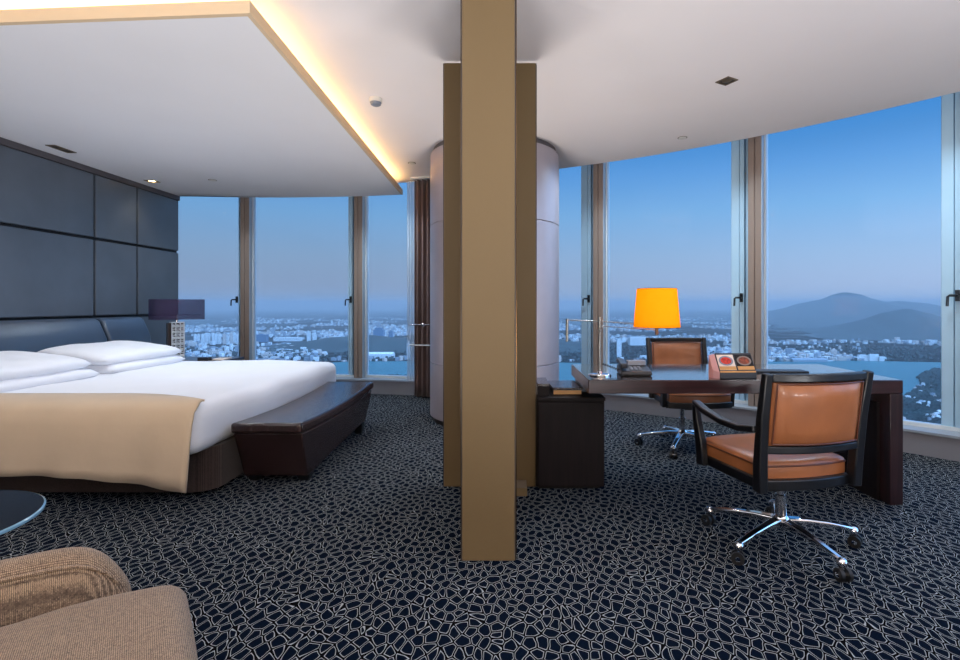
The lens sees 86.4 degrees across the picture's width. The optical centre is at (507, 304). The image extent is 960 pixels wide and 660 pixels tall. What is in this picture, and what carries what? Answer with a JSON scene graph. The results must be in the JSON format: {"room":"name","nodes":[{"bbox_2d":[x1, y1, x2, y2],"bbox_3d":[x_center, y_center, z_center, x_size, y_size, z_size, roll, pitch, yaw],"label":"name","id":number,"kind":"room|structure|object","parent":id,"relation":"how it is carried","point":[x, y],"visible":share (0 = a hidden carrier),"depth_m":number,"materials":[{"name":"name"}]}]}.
{"room":"hotel room","nodes":[
{"label":"hotel room","id":0,"kind":"room"},
{"bbox_2d":[0,222,176,320],"bbox_3d":[-4.570,-0.325,2.595,0.120,3.050,8.690,0,0,0],"label":"wall","id":1,"kind":"structure","parent":0,"point":[1,223],"depth_m":5.38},
{"bbox_2d":[45,145,76,152],"bbox_3d":[-4.230,-1.477,4.830,0.090,0.006,0.240,0,0,0],"label":"recessed light","id":2,"kind":"object","parent":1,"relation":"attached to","point":[51,146],"visible":1,"depth_m":4.82,"materials":[{"name":"brown metal"}]},
{"bbox_2d":[0,145,177,344],"bbox_3d":[-4.495,-0.107,3.375,0.030,2.615,7.122,0,0,0],"label":"panelling","id":3,"kind":"object","parent":1,"relation":"attached to","point":[43,274],"visible":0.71,"depth_m":5.36,"materials":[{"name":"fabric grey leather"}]},
{"bbox_2d":[0,137,179,200],"bbox_3d":[-4.489,-1.449,3.975,0.042,0.062,5.950,0,0,0],"label":"trim","id":4,"kind":"structure","parent":1,"relation":"attached to","point":[4,142],"depth_m":5.34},
{"bbox_2d":[144,180,160,182],"bbox_3d":[-4.250,-1.477,6.090,0.120,0.006,0.120,0,0,0],"label":"recessed light","id":5,"kind":"object","parent":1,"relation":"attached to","point":[150,181],"visible":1,"depth_m":6.10,"materials":[{"name":"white metal"}]},
{"bbox_2d":[0,16,400,196],"bbox_3d":[-3.158,-1.490,4.818,3.644,0.020,4.404,0,0,0],"label":"ceiling panel","id":6,"kind":"object","parent":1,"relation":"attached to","point":[179,104],"depth_m":3.92,"materials":[{"name":"paint"}]},
{"bbox_2d":[0,0,402,194],"bbox_3d":[-2.895,-1.513,4.713,3.170,0.066,4.254,0,0,0],"label":"trim","id":7,"kind":"structure","parent":1,"relation":"attached to","point":[241,8],"depth_m":2.65,"materials":[{"name":"beige paint"}]},
{"bbox_2d":[230,197,255,359],"bbox_3d":[-4.397,-0.398,7.123,1.634,2.805,0.315,0,0,0],"label":"window","id":8,"kind":"structure","parent":1,"relation":"in","point":[247,205],"depth_m":7.08,"materials":[{"name":"grey metal"}]},
{"bbox_2d":[0,394,959,659],"bbox_3d":[0.400,1.260,2.815,10.960,0.120,9.129,0,0,0],"label":"floor","id":9,"kind":"structure","parent":0,"point":[359,558],"depth_m":2.38,"materials":[{"name":"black carpet"}]},
{"bbox_2d":[0,490,45,534],"bbox_3d":[-1.900,0.950,1.600,0.670,0.501,0.670,0,0,0],"label":"round side table","id":10,"kind":"object","parent":9,"relation":"on","point":[17,507],"visible":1,"depth_m":1.76,"materials":[{"name":"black glass"}]},
{"bbox_2d":[0,547,197,659],"bbox_3d":[-1.087,0.917,0.938,0.882,0.565,0.830,0,0,-36],"label":"armchair","id":11,"kind":"object","parent":9,"relation":"on","point":[70,603],"visible":1,"depth_m":1.23,"materials":[{"name":"brown fabric"}]},
{"bbox_2d":[0,585,197,659],"bbox_3d":[-1.023,0.837,0.985,0.722,0.203,0.603,0,0,-36],"label":"seat cushion","id":12,"kind":"object","parent":11,"relation":"on","point":[82,622],"depth_m":1.18,"materials":[{"name":"beige fabric"}]},
{"bbox_2d":[0,317,243,492],"bbox_3d":[-3.163,0.669,4.105,2.626,1.062,3.910,0,0,0],"label":"king bed","id":13,"kind":"object","parent":9,"relation":"on","point":[210,468],"visible":0.12,"depth_m":3.50,"materials":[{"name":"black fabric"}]},
{"bbox_2d":[0,318,106,351],"bbox_3d":[-4.340,0.544,4.228,0.271,0.812,2.355,0,0,0],"label":"cushion","id":14,"kind":"object","parent":13,"relation":"on","point":[15,335],"depth_m":4.74,"materials":[{"name":"leather"}]},
{"bbox_2d":[95,317,150,342],"bbox_3d":[-4.340,0.544,5.747,0.271,0.812,0.625,0,0,0],"label":"cushion","id":15,"kind":"object","parent":13,"relation":"on","point":[114,328],"depth_m":5.70,"materials":[{"name":"leather"}]},
{"bbox_2d":[1,360,335,454],"bbox_3d":[-2.889,0.747,4.243,2.133,0.339,2.521,0,0,0],"label":"duvet","id":16,"kind":"object","parent":13,"relation":"on","point":[233,391],"visible":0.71,"depth_m":3.85,"materials":[{"name":"white fabric"}]},
{"bbox_2d":[0,368,99,392],"bbox_3d":[-3.690,0.548,3.720,0.669,0.201,1.080,0,0,0],"label":"pillow","id":17,"kind":"object","parent":16,"relation":"on","point":[83,373],"visible":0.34,"depth_m":3.73,"materials":[{"name":"white fabric"}]},
{"bbox_2d":[0,351,91,380],"bbox_3d":[-3.720,0.447,3.680,0.674,0.232,1.080,0,0,0],"label":"pillow","id":18,"kind":"object","parent":17,"relation":"on","point":[13,364],"visible":0.91,"depth_m":3.78,"materials":[{"name":"white fabric"}]},
{"bbox_2d":[0,393,204,492],"bbox_3d":[-3.014,0.826,3.111,2.354,0.516,0.398,0,0,0],"label":"throw","id":19,"kind":"object","parent":16,"relation":"on","point":[134,438],"visible":1,"depth_m":2.95,"materials":[{"name":"beige fabric"}]},
{"bbox_2d":[84,355,184,373],"bbox_3d":[-3.690,0.547,4.860,0.669,0.199,1.080,0,0,-2],"label":"pillow","id":20,"kind":"object","parent":16,"relation":"on","point":[138,364],"visible":0.31,"depth_m":4.62,"materials":[{"name":"white fabric"}]},
{"bbox_2d":[37,340,181,364],"bbox_3d":[-3.720,0.448,4.840,0.674,0.233,1.080,0,0,0],"label":"pillow","id":21,"kind":"object","parent":20,"relation":"on","point":[110,352],"visible":0.86,"depth_m":4.59,"materials":[{"name":"white fabric"}]},
{"bbox_2d":[183,357,243,360],"bbox_3d":[-3.735,0.917,5.960,0.970,0.565,0.640,0,0,0],"label":"nightstand","id":22,"kind":"object","parent":9,"relation":"on","point":[186,358],"visible":0.16,"depth_m":6.05,"materials":[{"name":"black wood"}]},
{"bbox_2d":[152,314,199,357],"bbox_3d":[-3.850,0.284,5.930,0.490,0.700,0.340,0,0,-45],"label":"table lamp","id":23,"kind":"object","parent":22,"relation":"on","point":[175,331],"visible":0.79,"depth_m":5.90,"materials":[{"name":"white ceramic"}]},
{"bbox_2d":[197,357,211,360],"bbox_3d":[-3.450,0.614,5.800,0.120,0.040,0.080,0,0,0],"label":"clock radio","id":24,"kind":"object","parent":22,"relation":"on","point":[198,358],"visible":0.94,"depth_m":5.76,"materials":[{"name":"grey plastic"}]},
{"bbox_2d":[212,357,231,359],"bbox_3d":[-3.340,0.628,5.950,0.140,0.012,0.200,0,0,0],"label":"notepad","id":25,"kind":"object","parent":22,"relation":"on","point":[221,358],"visible":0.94,"depth_m":5.93,"materials":[{"name":"white paper"}]},
{"bbox_2d":[231,382,372,479],"bbox_3d":[-1.567,0.980,4.190,0.465,0.440,1.780,0,0,0],"label":"bench","id":26,"kind":"object","parent":9,"relation":"on","point":[294,437],"visible":1,"depth_m":3.50,"materials":[{"name":"brown wood"}]},
{"bbox_2d":[231,382,372,432],"bbox_3d":[-1.567,0.813,4.190,0.465,0.104,1.780,0,0,0],"label":"seat cushion","id":27,"kind":"object","parent":26,"relation":"on","point":[309,413],"depth_m":3.86,"materials":[{"name":"brown leather"}]},
{"bbox_2d":[443,0,536,560],"bbox_3d":[-0.120,-0.218,2.913,0.622,2.836,1.055,0,0,0],"label":"pillar","id":28,"kind":"structure","parent":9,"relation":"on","point":[490,98],"depth_m":2.38,"materials":[{"name":"gold metal"}]},
{"bbox_2d":[430,138,558,424],"bbox_3d":[-0.142,-0.220,5.500,1.380,2.839,1.380,0,0,0],"label":"round column","id":29,"kind":"structure","parent":9,"relation":"on","point":[547,156],"depth_m":5.11,"materials":[{"name":"white paint"}]},
{"bbox_2d":[537,388,604,487],"bbox_3d":[0.410,0.900,3.652,0.440,0.600,0.715,0,0,0],"label":"base cabinet","id":30,"kind":"object","parent":9,"relation":"on","point":[570,428],"visible":0.71,"depth_m":3.30,"materials":[{"name":"black wood"}]},
{"bbox_2d":[537,377,549,395],"bbox_3d":[0.234,0.560,3.510,0.081,0.080,0.304,0,0,0],"label":"box","id":31,"kind":"object","parent":30,"relation":"on","point":[543,385],"visible":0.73,"depth_m":3.36,"materials":[{"name":"black wood"}]},
{"bbox_2d":[549,386,581,394],"bbox_3d":[0.398,0.582,3.560,0.195,0.036,0.320,0,0,0],"label":"book","id":32,"kind":"object","parent":30,"relation":"on","point":[554,392],"visible":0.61,"depth_m":3.40,"materials":[{"name":"brown paper"}]},
{"bbox_2d":[548,380,582,389],"bbox_3d":[0.389,0.556,3.555,0.205,0.014,0.330,0,0,-3],"label":"leather folder","id":33,"kind":"object","parent":32,"relation":"on","point":[554,384],"visible":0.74,"depth_m":3.48,"materials":[{"name":"black leather"}]},
{"bbox_2d":[634,337,734,458],"bbox_3d":[1.477,0.746,4.312,0.798,0.907,0.746,0,0,8],"label":"office chair","id":34,"kind":"object","parent":9,"relation":"on","point":[675,350],"visible":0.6,"depth_m":4.44,"materials":[{"name":"brown leather"}]},
{"bbox_2d":[636,433,642,442],"bbox_3d":[1.126,1.141,4.369,0.058,0.084,0.048,0,0,-39],"label":"caster","id":35,"kind":"object","parent":34,"relation":"attached to","point":[639,439],"depth_m":4.36,"materials":[{"name":"black metal"}]},
{"bbox_2d":[669,445,675,455],"bbox_3d":[1.293,1.141,3.999,0.059,0.084,0.048,0,0,8],"label":"caster","id":36,"kind":"object","parent":34,"relation":"attached to","point":[673,448],"depth_m":3.98,"materials":[{"name":"black metal"}]},
{"bbox_2d":[658,394,730,402],"bbox_3d":[1.538,0.738,4.303,0.500,0.082,0.495,0,0,-2],"label":"seat cushion","id":37,"kind":"object","parent":34,"relation":"on","point":[664,398],"depth_m":4.07,"materials":[{"name":"orange leather"}]},
{"bbox_2d":[571,364,902,504],"bbox_3d":[1.425,0.825,3.467,1.886,0.750,0.825,0,0,0],"label":"writing desk","id":38,"kind":"object","parent":9,"relation":"on","point":[882,476],"visible":0.64,"depth_m":3.09,"materials":[{"name":"brown wood"}]},
{"bbox_2d":[566,288,680,376],"bbox_3d":[0.730,0.172,3.240,0.721,0.554,0.290,0,0,0],"label":"desk lamp","id":39,"kind":"object","parent":38,"relation":"on","point":[656,308],"visible":1,"depth_m":3.14,"materials":[{"name":"fabric"}]},
{"bbox_2d":[602,358,651,375],"bbox_3d":[0.773,0.403,3.329,0.294,0.093,0.216,0,0,4],"label":"telephone","id":40,"kind":"object","parent":38,"relation":"on","point":[630,367],"visible":1,"depth_m":3.28,"materials":[{"name":"grey plastic"}]},
{"bbox_2d":[709,353,756,378],"bbox_3d":[1.386,0.374,3.149,0.260,0.149,0.090,0,0,-3],"label":"menu stand","id":41,"kind":"object","parent":38,"relation":"on","point":[721,365],"visible":1,"depth_m":3.13,"materials":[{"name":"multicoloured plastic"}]},
{"bbox_2d":[756,369,808,372],"bbox_3d":[1.815,0.444,3.425,0.350,0.012,0.110,0,0,3],"label":"leather folder","id":42,"kind":"object","parent":38,"relation":"on","point":[757,370],"visible":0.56,"depth_m":3.38,"materials":[{"name":"grey leather"}]},
{"bbox_2d":[692,370,873,581],"bbox_3d":[1.365,0.746,2.547,0.798,0.907,0.746,0,0,0],"label":"office chair","id":43,"kind":"object","parent":9,"relation":"on","point":[802,419],"visible":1,"depth_m":2.28,"materials":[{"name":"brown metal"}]},
{"bbox_2d":[703,506,714,522],"bbox_3d":[1.101,1.141,2.782,0.058,0.084,0.047,0,0,-31],"label":"caster","id":44,"kind":"object","parent":43,"relation":"attached to","point":[709,517],"depth_m":2.77,"materials":[{"name":"black metal"}]},
{"bbox_2d":[733,540,743,561],"bbox_3d":[1.073,1.141,2.370,0.048,0.084,0.060,0,0,24],"label":"caster","id":45,"kind":"object","parent":43,"relation":"attached to","point":[738,554],"depth_m":2.35,"materials":[{"name":"black metal"}]},
{"bbox_2d":[706,433,844,478],"bbox_3d":[1.309,0.738,2.548,0.500,0.082,0.495,0,0,-12],"label":"seat cushion","id":46,"kind":"object","parent":43,"relation":"on","point":[733,452],"depth_m":2.36,"materials":[{"name":"orange leather"}]},
{"bbox_2d":[835,557,847,577],"bbox_3d":[1.456,1.141,2.222,0.060,0.084,0.048,0,0,0],"label":"caster","id":47,"kind":"object","parent":43,"relation":"attached to","point":[841,571],"depth_m":2.21,"materials":[{"name":"black metal"}]},
{"bbox_2d":[848,526,858,544],"bbox_3d":[1.721,1.141,2.539,0.048,0.084,0.058,0,0,43],"label":"caster","id":48,"kind":"object","parent":43,"relation":"attached to","point":[853,539],"depth_m":2.52,"materials":[{"name":"black metal"}]},
{"bbox_2d":[0,0,959,182],"bbox_3d":[0.220,-1.715,2.635,10.600,0.150,8.770,0,0,0],"label":"ceiling","id":49,"kind":"structure","parent":0,"point":[617,80],"depth_m":3.42,"materials":[{"name":"paint"}]},
{"bbox_2d":[369,96,381,106],"bbox_3d":[-1.050,-1.609,4.050,0.100,0.062,0.100,0,0,0],"label":"smoke detector","id":50,"kind":"object","parent":49,"relation":"attached to","point":[376,101],"visible":1,"depth_m":4.02,"materials":[{"name":"white plastic"}]},
{"bbox_2d":[407,181,413,379],"bbox_3d":[-1.281,-0.320,6.714,0.103,2.620,0.052,0,0,0],"label":"sheer curtain","id":51,"kind":"object","parent":49,"relation":"hanging from","point":[410,185],"visible":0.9,"depth_m":6.72,"materials":[{"name":"white fabric"}]},
{"bbox_2d":[410,176,429,396],"bbox_3d":[-0.970,-0.230,6.530,0.568,2.819,0.279,0,0,0],"label":"curtain","id":52,"kind":"object","parent":49,"relation":"hanging from","point":[421,183],"visible":0.34,"depth_m":6.56,"materials":[{"name":"fabric"}]},
{"bbox_2d":[408,323,429,345],"bbox_3d":[-1.127,0.370,6.580,0.285,0.296,0.306,0,0,0],"label":"rail","id":53,"kind":"object","parent":52,"relation":"attached to","point":[421,324],"visible":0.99,"depth_m":6.47,"materials":[{"name":"silver metal"}]},
{"bbox_2d":[715,76,737,85],"bbox_3d":[1.600,-1.637,3.730,0.110,0.006,0.110,0,0,-29],"label":"recessed light","id":54,"kind":"object","parent":49,"relation":"in","point":[727,80],"visible":1,"depth_m":3.73,"materials":[{"name":"brown metal"}]},
{"bbox_2d":[336,380,959,461],"bbox_3d":[0.261,1.113,2.799,11.177,0.175,9.101,0,0,0],"label":"wall","id":55,"kind":"structure","parent":0,"point":[946,448],"depth_m":5.21,"materials":[{"name":"brown wood"}]},
{"bbox_2d":[336,196,368,377],"bbox_3d":[-2.813,-0.398,7.132,1.705,2.805,0.245,0,0,0],"label":"window","id":56,"kind":"structure","parent":55,"relation":"in","point":[358,206],"depth_m":7.07,"materials":[{"name":"grey metal"}]},
{"bbox_2d":[366,374,406,378],"bbox_3d":[-1.188,-0.398,6.912,1.734,2.805,0.558,0,0,0],"label":"window","id":57,"kind":"structure","parent":55,"relation":"in","point":[368,375],"depth_m":7.05,"materials":[{"name":"grey metal"}]},
{"bbox_2d":[581,162,608,363],"bbox_3d":[0.395,-0.398,6.389,1.640,2.805,0.854,0,0,0],"label":"window","id":58,"kind":"structure","parent":55,"relation":"in","point":[594,177],"depth_m":6.04,"materials":[{"name":"grey metal"}]},
{"bbox_2d":[336,377,959,438],"bbox_3d":[0.261,1.015,2.799,11.177,0.020,9.101,0,0,0],"label":"trim","id":59,"kind":"structure","parent":55,"relation":"on","point":[909,428],"depth_m":5.03,"materials":[{"name":"grey paint"}]},
{"bbox_2d":[731,134,767,406],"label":"window","id":60,"kind":"structure","parent":55,"relation":"in","point":[749,156],"depth_m":5.11,"materials":[{"name":"grey metal"}]},
{"bbox_2d":[903,92,959,431],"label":"window","id":61,"kind":"structure","parent":55,"relation":"in","point":[950,103],"depth_m":4.10,"materials":[{"name":"grey metal"}]},
{"label":"outside","id":62,"kind":"structure","parent":0,"visible":0},
{"bbox_2d":[177,309,940,379],"bbox_3d":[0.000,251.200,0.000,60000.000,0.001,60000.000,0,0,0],"label":"ground","id":63,"kind":"structure","parent":62,"point":[340,314],"depth_m":4834.83,"materials":[{"name":"blue"}]},
{"bbox_2d":[204,333,207,343],"bbox_3d":[-1938.168,214.320,3272.525,15.400,73.761,9.240,0,0,0],"label":"building","id":64,"kind":"structure","parent":63,"relation":"on","point":[205,334],"depth_m":3268.22,"materials":[{"name":"concrete"}]},
{"bbox_2d":[223,333,225,343],"bbox_3d":[-1808.416,215.748,3250.892,15.298,70.904,9.179,0,0,0],"label":"building","id":65,"kind":"structure","parent":63,"relation":"on","point":[224,334],"depth_m":3245.95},
{"bbox_2d":[230,332,232,343],"bbox_3d":[-1787.928,213.922,3295.021,15.506,74.556,9.304,0,0,0],"label":"building","id":66,"kind":"structure","parent":63,"relation":"on","point":[231,333],"depth_m":3290.64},
{"bbox_2d":[178,320,309,324],"bbox_3d":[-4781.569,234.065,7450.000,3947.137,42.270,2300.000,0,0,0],"label":"hill","id":67,"kind":"structure","parent":63,"relation":"on","point":[187,322],"depth_m":6950.99,"materials":[{"name":"blue"}]},
{"bbox_2d":[256,334,268,341],"bbox_3d":[-1676.930,224.043,3462.487,88.259,54.313,35.304,0,0,0],"label":"building","id":68,"kind":"structure","parent":63,"relation":"on","point":[259,337],"depth_m":3445.19,"materials":[{"name":"blue glass"}]},
{"bbox_2d":[273,337,302,340],"bbox_3d":[-1535.111,237.244,3558.667,181.422,27.911,54.427,0,0,0],"label":"building","id":69,"kind":"structure","parent":63,"relation":"on","point":[274,338],"depth_m":3531.20,"materials":[{"name":"concrete"}]},
{"bbox_2d":[307,332,310,340],"bbox_3d":[-1315.495,211.537,3371.368,23.137,79.326,13.882,0,0,0],"label":"building","id":70,"kind":"structure","parent":63,"relation":"on","point":[308,333],"depth_m":3364.56,"materials":[{"name":"concrete"}]},
{"bbox_2d":[312,332,316,339],"bbox_3d":[-1279.137,214.842,3371.368,23.137,72.716,13.882,0,0,0],"label":"building","id":71,"kind":"structure","parent":63,"relation":"on","point":[314,335],"depth_m":3364.56,"materials":[{"name":"concrete"}]},
{"bbox_2d":[373,327,384,335],"bbox_3d":[-875.805,200.281,3462.487,67.892,101.838,40.735,0,0,0],"label":"building","id":72,"kind":"structure","parent":63,"relation":"on","point":[378,331],"depth_m":3441.83,"materials":[{"name":"blue glass"}]},
{"bbox_2d":[369,352,394,357],"bbox_3d":[-601.932,236.981,2417.207,123.230,28.438,36.969,0,0,0],"label":"building","id":73,"kind":"structure","parent":63,"relation":"on","point":[375,354],"depth_m":2398.68,"materials":[{"name":"concrete"}]},
{"bbox_2d":[232,335,580,351],"bbox_3d":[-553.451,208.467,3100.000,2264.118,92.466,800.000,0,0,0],"label":"hill","id":74,"kind":"structure","parent":63,"relation":"on","point":[376,343],"depth_m":2891.24,"materials":[{"name":"blue"}]},
{"bbox_2d":[178,317,940,361],"bbox_3d":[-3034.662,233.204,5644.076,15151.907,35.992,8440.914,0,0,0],"label":"city","id":75,"kind":"object","parent":63,"relation":"on","point":[832,355],"visible":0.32,"depth_m":3427.57,"materials":[{"name":"concrete"}]},
{"bbox_2d":[185,344,940,423],"bbox_3d":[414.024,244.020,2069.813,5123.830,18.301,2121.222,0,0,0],"label":"woodland","id":76,"kind":"object","parent":63,"relation":"on","point":[914,411],"visible":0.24,"depth_m":1835.10,"materials":[{"name":"green plant"}]},
{"bbox_2d":[616,339,621,356],"bbox_3d":[536.215,205.308,2463.692,21.738,91.785,13.043,0,0,0],"label":"building","id":77,"kind":"structure","parent":63,"relation":"on","point":[618,342],"depth_m":2457.36,"materials":[{"name":"concrete"}]},
{"bbox_2d":[628,337,645,344],"bbox_3d":[810.120,226.080,3202.800,100.480,50.240,60.288,0,0,0],"label":"building","id":78,"kind":"structure","parent":63,"relation":"on","point":[631,340],"depth_m":3172.31,"materials":[{"name":"concrete"}]},
{"bbox_2d":[559,292,940,327],"bbox_3d":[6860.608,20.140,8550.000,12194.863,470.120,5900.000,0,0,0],"label":"mountain","id":79,"kind":"structure","parent":63,"relation":"on","point":[844,307],"depth_m":7480.12},
{"bbox_2d":[789,358,827,361],"bbox_3d":[1322.105,242.386,2247.579,149.839,17.628,37.460,0,0,0],"label":"building","id":80,"kind":"structure","parent":63,"relation":"on","point":[791,359],"depth_m":2230.36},
{"bbox_2d":[768,309,940,339],"bbox_3d":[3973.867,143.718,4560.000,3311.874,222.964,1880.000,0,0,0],"label":"hill","id":81,"kind":"structure","parent":63,"relation":"on","point":[906,324],"depth_m":4157.73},
{"bbox_2d":[867,354,878,360],"bbox_3d":[1637.286,235.500,2287.714,40.371,31.400,16.148,0,0,0],"label":"building","id":82,"kind":"structure","parent":63,"relation":"on","point":[871,357],"depth_m":2279.91,"materials":[{"name":"concrete"}]},
{"bbox_2d":[878,356,886,360],"bbox_3d":[1668.718,240.045,2275.524,31.233,22.309,12.493,0,0,0],"label":"building","id":83,"kind":"structure","parent":63,"relation":"on","point":[880,358],"depth_m":2269.36,"materials":[{"name":"concrete"}]},
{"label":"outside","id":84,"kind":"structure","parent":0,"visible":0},
{"bbox_2d":[768,361,940,394],"bbox_3d":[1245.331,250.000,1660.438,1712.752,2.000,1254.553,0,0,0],"label":"lake","id":85,"kind":"structure","parent":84,"point":[907,372],"depth_m":2031.76,"materials":[{"name":"liquid"}]},
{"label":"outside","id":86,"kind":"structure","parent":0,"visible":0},
{"bbox_2d":[330,361,580,380],"bbox_3d":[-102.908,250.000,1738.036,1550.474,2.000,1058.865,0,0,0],"label":"lake","id":87,"kind":"structure","parent":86,"point":[375,367],"depth_m":1999.77,"materials":[{"name":"liquid"}]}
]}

